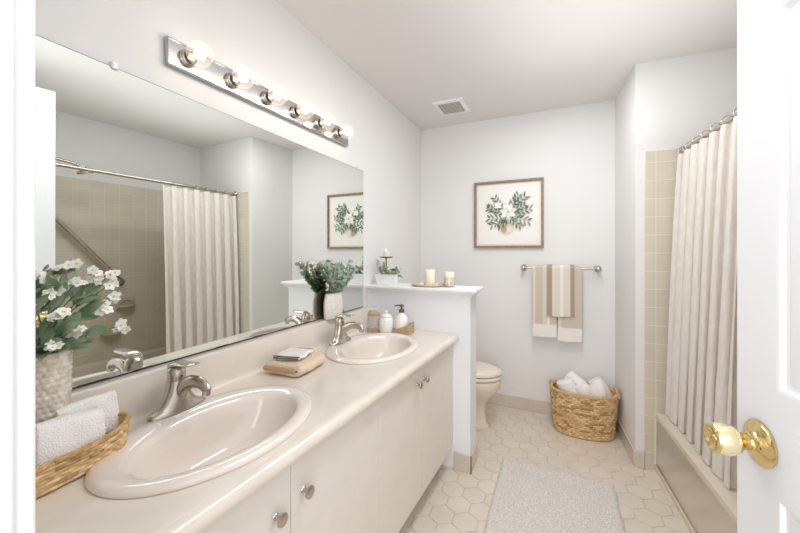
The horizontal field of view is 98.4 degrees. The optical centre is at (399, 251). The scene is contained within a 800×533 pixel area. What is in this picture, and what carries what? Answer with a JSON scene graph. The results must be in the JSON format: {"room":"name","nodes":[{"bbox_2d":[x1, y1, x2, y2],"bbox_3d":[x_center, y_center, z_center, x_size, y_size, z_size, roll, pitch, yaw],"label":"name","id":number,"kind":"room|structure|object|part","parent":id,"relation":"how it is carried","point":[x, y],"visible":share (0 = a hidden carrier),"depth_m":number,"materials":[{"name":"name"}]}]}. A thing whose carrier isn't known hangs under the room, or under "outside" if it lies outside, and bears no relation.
{"room":"bathroom","nodes":[
{"label":"bathroom","id":0,"kind":"room"},
{"bbox_2d":[35,0,420,389],"bbox_3d":[-0.469,0.080,1.912,0.120,2.440,3.190,0,0,24],"label":"wall","id":1,"kind":"structure","parent":0,"point":[259,39],"depth_m":1.58,"materials":[{"name":"white paint"}]},
{"bbox_2d":[35,34,362,388],"bbox_3d":[-0.611,-0.092,1.441,0.012,0.904,1.798,0,0,24],"label":"wall mirror","id":2,"kind":"object","parent":1,"relation":"attached to","point":[220,229],"visible":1,"depth_m":1.13,"materials":[{"name":"silver mirror"}]},
{"bbox_2d":[71,306,372,424],"bbox_3d":[-0.584,0.426,1.440,0.061,0.128,1.901,0,0,25],"label":"backsplash","id":3,"kind":"structure","parent":1,"relation":"attached to","point":[139,393],"depth_m":1.26,"materials":[{"name":"stone"}]},
{"bbox_2d":[164,35,349,146],"bbox_3d":[-0.489,-0.666,1.574,0.123,0.117,1.060,0,0,24],"label":"vanity light bar","id":4,"kind":"object","parent":1,"relation":"attached to","point":[179,56],"visible":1,"depth_m":1.37,"materials":[{"name":"grey metal"}]},
{"bbox_2d":[179,49,204,67],"bbox_3d":[-0.673,-0.655,1.148,0.105,0.081,0.081,0,0,25],"label":"socket","id":5,"kind":"object","parent":4,"relation":"attached to","point":[188,58],"depth_m":1.15,"materials":[{"name":"silver metal"}]},
{"bbox_2d":[225,72,247,88],"bbox_3d":[-0.601,-0.659,1.307,0.105,0.081,0.081,0,0,25],"label":"socket","id":6,"kind":"object","parent":4,"relation":"attached to","point":[233,80],"depth_m":1.31,"materials":[{"name":"silver metal"}]},
{"bbox_2d":[261,91,281,104],"bbox_3d":[-0.528,-0.663,1.466,0.105,0.081,0.081,0,0,25],"label":"socket","id":7,"kind":"object","parent":4,"relation":"attached to","point":[267,97],"depth_m":1.47,"materials":[{"name":"silver metal"}]},
{"bbox_2d":[290,106,308,118],"bbox_3d":[-0.456,-0.667,1.626,0.105,0.081,0.081,0,0,25],"label":"socket","id":8,"kind":"object","parent":4,"relation":"attached to","point":[296,112],"depth_m":1.63,"materials":[{"name":"silver metal"}]},
{"bbox_2d":[314,118,330,128],"bbox_3d":[-0.383,-0.672,1.785,0.105,0.081,0.081,0,0,25],"label":"socket","id":9,"kind":"object","parent":4,"relation":"attached to","point":[319,123],"depth_m":1.79,"materials":[{"name":"silver metal"}]},
{"bbox_2d":[334,128,349,138],"bbox_3d":[-0.310,-0.676,1.945,0.105,0.081,0.081,0,0,25],"label":"socket","id":10,"kind":"object","parent":4,"relation":"attached to","point":[338,132],"depth_m":1.95,"materials":[{"name":"silver metal"}]},
{"bbox_2d":[368,292,475,467],"bbox_3d":[0.132,0.782,2.250,0.694,1.035,0.165,0,0,24],"label":"wall partition","id":11,"kind":"structure","parent":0,"point":[455,315],"depth_m":2.08,"materials":[{"name":"white paint"}]},
{"bbox_2d":[365,283,483,297],"bbox_3d":[0.151,0.245,2.242,0.735,0.050,0.247,0,0,24],"label":"trim","id":12,"kind":"structure","parent":11,"relation":"on","point":[401,288],"depth_m":2.14,"materials":[{"name":"white paint"}]},
{"bbox_2d":[375,259,402,284],"bbox_3d":[-0.071,0.135,2.326,0.196,0.169,0.102,0,0,16],"label":"planter box","id":13,"kind":"object","parent":12,"relation":"on","point":[390,277],"visible":1,"depth_m":2.31,"materials":[{"name":"white ceramic"}]},
{"bbox_3d":[-0.086,0.185,2.331,0.164,0.070,0.068,0,0,17],"label":"planter pot","id":14,"kind":"part","parent":13,"relation":"part of","materials":[{"name":"white ceramic"}]},
{"bbox_2d":[411,283,443,286],"bbox_3d":[0.178,0.213,2.224,0.214,0.014,0.162,0,0,24],"label":"wooden tray","id":15,"kind":"object","parent":12,"relation":"on","point":[412,284],"visible":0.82,"depth_m":2.16,"materials":[{"name":"brown wood"}]},
{"bbox_2d":[425,270,434,284],"bbox_3d":[0.193,0.162,2.236,0.066,0.103,0.066,0,0,24],"label":"pillar candle","id":16,"kind":"object","parent":15,"relation":"on","point":[429,274],"visible":0.91,"depth_m":2.21,"materials":[{"name":"beige wax"}]},
{"bbox_3d":[-0.096,0.126,2.406,0.098,0.187,0.098,0,0,24],"label":"candle stand","id":17,"kind":"object","parent":12,"relation":"on","visible":0},
{"bbox_2d":[383,249,388,256],"bbox_3d":[-0.096,0.007,2.406,0.043,0.056,0.043,0,0,24],"label":"candle","id":18,"kind":"object","parent":17,"relation":"on","point":[385,254],"visible":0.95,"depth_m":2.39,"materials":[{"name":"beige wax"}]},
{"bbox_2d":[454,441,477,473],"bbox_3d":[0.137,1.248,2.248,0.704,0.105,0.185,0,0,24],"label":"baseboard","id":19,"kind":"structure","parent":11,"relation":"attached to","point":[466,463],"depth_m":2.04,"materials":[{"name":"tile"}]},
{"bbox_2d":[276,0,736,129],"bbox_3d":[0.603,-1.190,0.962,2.900,0.100,4.050,0,0,24],"label":"ceiling","id":20,"kind":"structure","parent":0,"point":[505,58],"depth_m":1.90,"materials":[{"name":"white paint"}]},
{"bbox_2d":[431,97,470,115],"bbox_3d":[0.403,-1.131,2.699,0.240,0.018,0.262,0,0,24],"label":"ceiling vent","id":21,"kind":"object","parent":20,"relation":"in","point":[458,105],"visible":1,"depth_m":2.67,"materials":[{"name":"white paint"}]},
{"bbox_2d":[437,101,464,114],"bbox_3d":[0.403,-1.127,2.699,0.178,0.006,0.200,0,0,25],"label":"grille","id":22,"kind":"object","parent":21,"relation":"attached to","point":[453,107],"depth_m":2.70,"materials":[{"name":"white metal"}]},
{"bbox_2d":[421,100,614,401],"bbox_3d":[1.455,0.080,2.722,2.710,2.440,0.120,0,0,24],"label":"wall","id":23,"kind":"structure","parent":0,"point":[572,148],"depth_m":2.83,"materials":[{"name":"white paint"}]},
{"bbox_2d":[474,177,543,247],"bbox_3d":[0.902,-0.318,2.890,0.558,0.564,0.031,0,0,24],"label":"framed print","id":24,"kind":"object","parent":23,"relation":"attached to","point":[507,213],"visible":1,"depth_m":2.89,"materials":[{"name":"white paper"}]},
{"bbox_2d":[486,393,552,414],"bbox_3d":[0.898,1.250,2.905,1.545,0.100,0.008,0,0,24],"label":"baseboard","id":25,"kind":"structure","parent":23,"relation":"attached to","point":[518,402],"depth_m":2.85,"materials":[{"name":"tile"}]},
{"bbox_2d":[521,264,601,271],"bbox_3d":[1.250,0.128,2.707,0.582,0.052,0.076,0,0,24],"label":"towel rail","id":26,"kind":"object","parent":23,"relation":"attached to","point":[524,267],"visible":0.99,"depth_m":2.62,"materials":[{"name":"silver metal"}]},
{"bbox_2d":[533,265,556,336],"bbox_3d":[1.143,0.389,2.727,0.174,0.562,0.046,0,0,24],"label":"bath towel","id":27,"kind":"object","parent":26,"relation":"hanging from","point":[544,325],"visible":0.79,"depth_m":2.72,"materials":[{"name":"white fabric"}]},
{"bbox_2d":[545,264,574,316],"bbox_3d":[1.242,0.298,2.678,0.208,0.399,0.072,0,0,24],"label":"hand towel","id":28,"kind":"object","parent":26,"relation":"hanging from","point":[559,279],"visible":1,"depth_m":2.65,"materials":[{"name":"white fabric"}]},
{"bbox_2d":[558,266,581,341],"bbox_3d":[1.305,0.397,2.653,0.166,0.579,0.046,0,0,24],"label":"bath towel","id":29,"kind":"object","parent":26,"relation":"hanging from","point":[569,328],"visible":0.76,"depth_m":2.62,"materials":[{"name":"white fabric"}]},
{"bbox_2d":[399,403,687,532],"bbox_3d":[0.603,1.325,0.962,2.900,0.050,4.050,0,0,24],"label":"floor","id":30,"kind":"structure","parent":0,"point":[454,501],"depth_m":2.01,"materials":[{"name":"tile"}]},
{"bbox_2d":[201,344,452,532],"bbox_3d":[-0.339,0.913,1.329,0.599,0.774,1.901,0,0,24],"label":"vanity cabinet","id":31,"kind":"object","parent":30,"relation":"on","point":[368,476],"visible":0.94,"depth_m":1.23,"materials":[{"name":"beige wood"}]},
{"bbox_3d":[-0.421,0.848,0.637,0.020,0.635,0.575,0,0,27],"label":"door","id":32,"kind":"part","parent":31,"relation":"part of","materials":[{"name":"laminate"}]},
{"bbox_2d":[35,306,458,532],"bbox_3d":[-0.327,0.445,1.323,0.626,0.166,1.901,0,0,24],"label":"countertop","id":33,"kind":"structure","parent":31,"relation":"on","point":[338,393],"depth_m":1.01,"materials":[{"name":"stone"}]},
{"bbox_2d":[35,258,130,423],"bbox_3d":[-0.782,0.252,0.807,0.136,0.474,0.236,0,0,24],"label":"flower pot","id":34,"kind":"object","parent":33,"relation":"on","point":[53,352],"visible":0.43,"depth_m":0.79,"materials":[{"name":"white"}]},
{"bbox_3d":[-0.812,0.357,0.788,0.096,0.263,0.097,0,0,25],"label":"pot","id":35,"kind":"part","parent":34,"relation":"part of","materials":[{"name":"beige wicker"}]},
{"bbox_2d":[35,411,131,498],"bbox_3d":[-0.750,0.444,0.721,0.118,0.084,0.334,0,0,22],"label":"wicker tray","id":36,"kind":"object","parent":33,"relation":"on","point":[51,475],"visible":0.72,"depth_m":0.74,"materials":[{"name":"brown wicker"}]},
{"bbox_2d":[35,407,105,466],"bbox_3d":[-0.731,0.414,0.758,0.062,0.112,0.131,0,0,24],"label":"towel","id":37,"kind":"object","parent":36,"relation":"in","point":[56,437],"visible":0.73,"depth_m":0.75,"materials":[{"name":"white fabric"}]},
{"bbox_2d":[56,390,118,433],"bbox_3d":[-0.745,0.402,0.825,0.043,0.105,0.117,0,0,24],"label":"towel","id":38,"kind":"object","parent":36,"relation":"in","point":[108,401],"visible":0.44,"depth_m":0.84,"materials":[{"name":"white fabric"}]},
{"bbox_2d":[146,360,211,421],"bbox_3d":[-0.648,0.400,1.009,0.154,0.151,0.177,0,0,-35],"label":"faucet","id":39,"kind":"object","parent":33,"relation":"on","point":[178,397],"visible":1,"depth_m":1.01,"materials":[{"name":"silver metal"}]},
{"bbox_3d":[-0.647,0.343,1.029,0.115,0.037,0.047,0,0,25],"label":"lever handle","id":40,"kind":"part","parent":39,"relation":"part of","materials":[{"name":"silver metal"}]},
{"bbox_3d":[-0.613,0.403,1.014,0.162,0.088,0.036,0,0,25],"label":"spout","id":41,"kind":"part","parent":39,"relation":"part of","materials":[{"name":"silver metal"}]},
{"bbox_2d":[84,385,311,498],"bbox_3d":[-0.499,0.551,0.962,0.424,0.154,0.584,0,0,24],"label":"oval sink","id":42,"kind":"object","parent":33,"relation":"in","point":[211,439],"visible":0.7,"depth_m":0.96,"materials":[{"name":"beige ceramic"}]},
{"bbox_2d":[263,353,325,376],"bbox_3d":[-0.433,0.464,1.442,0.180,0.044,0.191,0,0,18],"label":"folded towel","id":43,"kind":"object","parent":33,"relation":"on","point":[294,368],"visible":0.79,"depth_m":1.37,"materials":[{"name":"beige fabric"}]},
{"bbox_2d":[273,347,313,359],"bbox_3d":[-0.446,0.429,1.459,0.124,0.016,0.128,0,0,11],"label":"folded cloth","id":44,"kind":"object","parent":43,"relation":"on","point":[291,353],"visible":1,"depth_m":1.43,"materials":[{"name":"white fabric"}]},
{"bbox_2d":[323,260,357,319],"bbox_3d":[-0.341,0.202,1.879,0.121,0.318,0.298,0,0,24],"label":"vase","id":45,"kind":"object","parent":33,"relation":"on","point":[333,300],"visible":0.95,"depth_m":1.85,"materials":[{"name":"ceramic"}]},
{"bbox_2d":[329,314,363,345],"bbox_3d":[-0.292,0.400,1.786,0.154,0.151,0.177,0,0,-35],"label":"faucet","id":46,"kind":"object","parent":33,"relation":"on","point":[340,336],"visible":1,"depth_m":1.79,"materials":[{"name":"silver metal"}]},
{"bbox_3d":[-0.291,0.343,1.805,0.115,0.037,0.047,0,0,25],"label":"lever handle","id":47,"kind":"part","parent":46,"relation":"part of","materials":[{"name":"silver metal"}]},
{"bbox_3d":[-0.257,0.403,1.790,0.162,0.088,0.036,0,0,25],"label":"spout","id":48,"kind":"part","parent":46,"relation":"part of","materials":[{"name":"silver metal"}]},
{"bbox_2d":[325,332,418,364],"bbox_3d":[-0.135,0.551,1.774,0.440,0.154,0.570,0,0,24],"label":"oval sink","id":49,"kind":"object","parent":33,"relation":"in","point":[369,348],"visible":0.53,"depth_m":1.87,"materials":[{"name":"beige ceramic"}]},
{"bbox_2d":[367,306,379,331],"bbox_3d":[-0.163,0.411,2.127,0.086,0.157,0.050,0,0,3],"label":"jar","id":50,"kind":"object","parent":33,"relation":"on","point":[373,315],"visible":0.92,"depth_m":2.11,"materials":[{"name":"white ceramic"}]},
{"bbox_2d":[379,310,392,332],"bbox_3d":[-0.084,0.422,2.095,0.087,0.134,0.084,0,0,24],"label":"ceramic jar","id":51,"kind":"object","parent":33,"relation":"on","point":[386,320],"visible":0.92,"depth_m":2.06,"materials":[{"name":"white ceramic"}]},
{"bbox_3d":[-0.084,0.374,2.095,0.071,0.038,0.071,0,0,25],"label":"jar lid","id":52,"kind":"part","parent":51,"relation":"part of","materials":[{"name":"white ceramic"}]},
{"bbox_2d":[393,322,413,334],"bbox_3d":[0.022,0.459,2.087,0.116,0.062,0.092,0,0,19],"label":"soap caddy","id":53,"kind":"object","parent":33,"relation":"on","point":[409,329],"visible":0.76,"depth_m":2.04,"materials":[{"name":"beige wood"}]},
{"bbox_2d":[395,304,407,328],"bbox_3d":[0.010,0.402,2.090,0.082,0.167,0.082,0,0,-44],"label":"soap dispenser","id":54,"kind":"object","parent":53,"relation":"in","point":[401,320],"visible":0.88,"depth_m":2.06,"materials":[{"name":"white ceramic"}]},
{"bbox_2d":[395,313,407,328],"bbox_3d":[0.010,0.425,2.090,0.082,0.120,0.082,0,0,25],"label":"bottle","id":55,"kind":"object","parent":54,"relation":"attached to","point":[401,320],"depth_m":2.06,"materials":[{"name":"white ceramic"}]},
{"bbox_3d":[-0.292,0.648,0.837,0.028,0.034,0.034,0,0,25],"label":"knob","id":56,"kind":"part","parent":31,"relation":"part of","materials":[{"name":"silver metal"}]},
{"bbox_3d":[-0.248,0.640,0.923,0.028,0.034,0.034,0,0,25],"label":"knob","id":57,"kind":"part","parent":31,"relation":"part of","materials":[{"name":"silver metal"}]},
{"bbox_3d":[-0.189,0.848,1.094,0.020,0.635,0.445,0,0,27],"label":"door","id":58,"kind":"part","parent":31,"relation":"part of","materials":[{"name":"laminate"}]},
{"bbox_3d":[0.003,0.848,1.471,0.020,0.635,0.397,0,0,27],"label":"door","id":59,"kind":"part","parent":31,"relation":"part of","materials":[{"name":"laminate"}]},
{"bbox_3d":[0.089,0.612,1.587,0.028,0.034,0.034,0,0,25],"label":"knob","id":60,"kind":"part","parent":31,"relation":"part of","materials":[{"name":"silver metal"}]},
{"bbox_3d":[0.127,0.612,1.662,0.028,0.034,0.034,0,0,25],"label":"knob","id":61,"kind":"part","parent":31,"relation":"part of","materials":[{"name":"silver metal"}]},
{"bbox_3d":[0.202,0.848,1.864,0.020,0.635,0.479,0,0,27],"label":"door","id":62,"kind":"part","parent":31,"relation":"part of","materials":[{"name":"laminate"}]},
{"bbox_2d":[476,360,501,429],"bbox_3d":[0.389,0.933,2.686,0.790,0.732,0.460,0,0,24],"label":"toilet","id":63,"kind":"object","parent":30,"relation":"on","point":[488,375],"visible":0.22,"depth_m":2.49,"materials":[{"name":"beige ceramic"}]},
{"bbox_3d":[0.464,1.117,2.651,0.606,0.366,0.366,0,0,25],"label":"bowl","id":64,"kind":"part","parent":63,"relation":"part of","materials":[{"name":"beige ceramic"}]},
{"bbox_3d":[0.492,0.918,2.639,0.563,0.030,0.378,0,0,25],"label":"seat","id":65,"kind":"part","parent":63,"relation":"part of","materials":[{"name":"beige ceramic"}]},
{"bbox_3d":[0.493,0.878,2.638,0.559,0.048,0.376,0,0,25],"label":"lid","id":66,"kind":"part","parent":63,"relation":"part of","materials":[{"name":"beige ceramic"}]},
{"bbox_2d":[483,458,624,532],"bbox_3d":[0.736,1.292,1.645,0.599,0.014,0.885,0,0,24],"label":"bath rug","id":67,"kind":"object","parent":30,"relation":"on","point":[527,498],"visible":1,"depth_m":1.76,"materials":[{"name":"white fabric"}]},
{"bbox_2d":[549,379,620,441],"bbox_3d":[1.329,1.125,2.506,0.451,0.348,0.316,0,0,21],"label":"wicker basket","id":68,"kind":"object","parent":30,"relation":"on","point":[592,418],"visible":0.88,"depth_m":2.38,"materials":[{"name":"brown wicker"}]},
{"bbox_2d":[556,377,576,393],"bbox_3d":[1.238,1.014,2.531,0.168,0.179,0.131,0,0,36],"label":"rolled towel","id":69,"kind":"object","parent":68,"relation":"in","point":[567,384],"visible":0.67,"depth_m":2.49,"materials":[{"name":"white fabric"}]},
{"bbox_2d":[564,371,587,384],"bbox_3d":[1.331,0.982,2.599,0.174,0.158,0.106,0,0,44],"label":"rolled towel","id":70,"kind":"object","parent":68,"relation":"in","point":[577,379],"visible":0.48,"depth_m":2.58,"materials":[{"name":"white fabric"}]},
{"bbox_2d":[575,383,591,395],"bbox_3d":[1.318,1.026,2.467,0.106,0.162,0.124,0,0,-31],"label":"rolled towel","id":71,"kind":"object","parent":68,"relation":"in","point":[583,389],"visible":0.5,"depth_m":2.44,"materials":[{"name":"white fabric"}]},
{"bbox_2d":[589,383,607,396],"bbox_3d":[1.406,1.019,2.443,0.114,0.173,0.129,0,0,-21],"label":"rolled towel","id":72,"kind":"object","parent":68,"relation":"in","point":[599,390],"visible":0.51,"depth_m":2.41,"materials":[{"name":"white fabric"}]},
{"bbox_2d":[589,377,612,396],"bbox_3d":[1.461,1.001,2.513,0.155,0.177,0.115,0,0,24],"label":"rolled towel","id":73,"kind":"object","parent":68,"relation":"in","point":[597,380],"visible":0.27,"depth_m":2.49,"materials":[{"name":"white fabric"}]},
{"bbox_3d":[1.526,0.982,2.430,0.029,0.061,0.138,0,0,21],"label":"handle","id":74,"kind":"part","parent":68,"relation":"part of","materials":[{"name":"brown wicker"}]},
{"bbox_2d":[653,412,736,532],"bbox_3d":[1.588,1.124,1.218,0.747,0.352,1.504,0,0,21],"label":"bathtub","id":75,"kind":"object","parent":30,"relation":"on","point":[702,501],"visible":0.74,"depth_m":1.61,"materials":[{"name":"beige ceramic"}]},
{"bbox_2d":[644,148,678,469],"bbox_3d":[1.843,0.347,1.931,0.800,1.905,0.009,0,0,21],"label":"wall","id":76,"kind":"structure","parent":0,"point":[660,166],"depth_m":2.05,"materials":[{"name":"tile"}]},
{"bbox_2d":[679,112,736,153],"bbox_3d":[1.376,-0.588,1.298,0.054,0.054,1.504,0,0,21],"label":"curtain rod","id":77,"kind":"object","parent":76,"relation":"attached to","point":[729,119],"visible":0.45,"depth_m":1.69,"materials":[{"name":"silver metal"}]},
{"bbox_2d":[665,108,736,488],"bbox_3d":[1.476,0.170,1.673,0.116,1.551,0.684,0,0,21],"label":"shower curtain","id":78,"kind":"object","parent":77,"relation":"hanging from","point":[701,379],"visible":0.87,"depth_m":1.61,"materials":[{"name":"fabric"}]},
{"bbox_2d":[615,48,736,451],"bbox_3d":[1.970,0.080,2.135,1.026,2.440,0.521,0,0,24],"label":"wall","id":79,"kind":"structure","parent":0,"point":[664,104],"depth_m":2.09,"materials":[{"name":"white paint"}]},
{"bbox_2d":[616,417,634,464],"bbox_3d":[1.514,1.250,2.338,0.010,0.100,0.530,0,0,20],"label":"baseboard","id":80,"kind":"structure","parent":79,"relation":"attached to","point":[620,430],"depth_m":2.27,"materials":[{"name":"tile"}]},
{"bbox_2d":[634,450,644,468],"bbox_3d":[1.443,1.250,2.082,0.054,0.100,0.010,0,0,24],"label":"baseboard","id":81,"kind":"structure","parent":79,"relation":"attached to","point":[639,456],"depth_m":2.08,"materials":[{"name":"tile"}]},
{"bbox_3d":[0.174,0.080,-0.029,2.660,2.440,0.132,0,0,24],"label":"wall","id":82,"kind":"structure","parent":0,"visible":0},
{"bbox_2d":[0,0,34,532],"bbox_3d":[-0.345,0.135,0.210,0.078,2.330,0.156,0,0,24],"label":"trim","id":83,"kind":"structure","parent":82,"relation":"attached to","point":[17,17],"depth_m":0.26,"materials":[{"name":"white paint"}]},
{"bbox_2d":[704,0,799,532],"bbox_3d":[0.606,0.178,0.353,0.119,2.227,0.861,0,0,15],"label":"door","id":84,"kind":"structure","parent":82,"relation":"in","point":[765,442],"depth_m":0.68,"materials":[{"name":"white paint"}]},
{"bbox_3d":[0.647,0.384,0.714,0.006,0.057,0.057,0,0,15],"label":"knob","id":85,"kind":"part","parent":84,"relation":"part of","materials":[{"name":"gold metal"}]},
{"bbox_3d":[0.667,0.384,0.709,0.037,0.062,0.062,0,0,15],"label":"knob","id":86,"kind":"part","parent":84,"relation":"part of","materials":[{"name":"gold metal"}]},
{"bbox_3d":[0.311,0.189,2.183,0.074,0.062,0.076,0,0,24],"label":"glass holder","id":87,"kind":"object","parent":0,"visible":0},
{"bbox_2d":[444,272,453,285],"bbox_3d":[0.311,0.168,2.183,0.063,0.093,0.063,0,0,24],"label":"jar candle","id":88,"kind":"object","parent":87,"relation":"in","point":[448,276],"visible":1,"depth_m":2.16,"materials":[{"name":"beige wax"}]}
]}

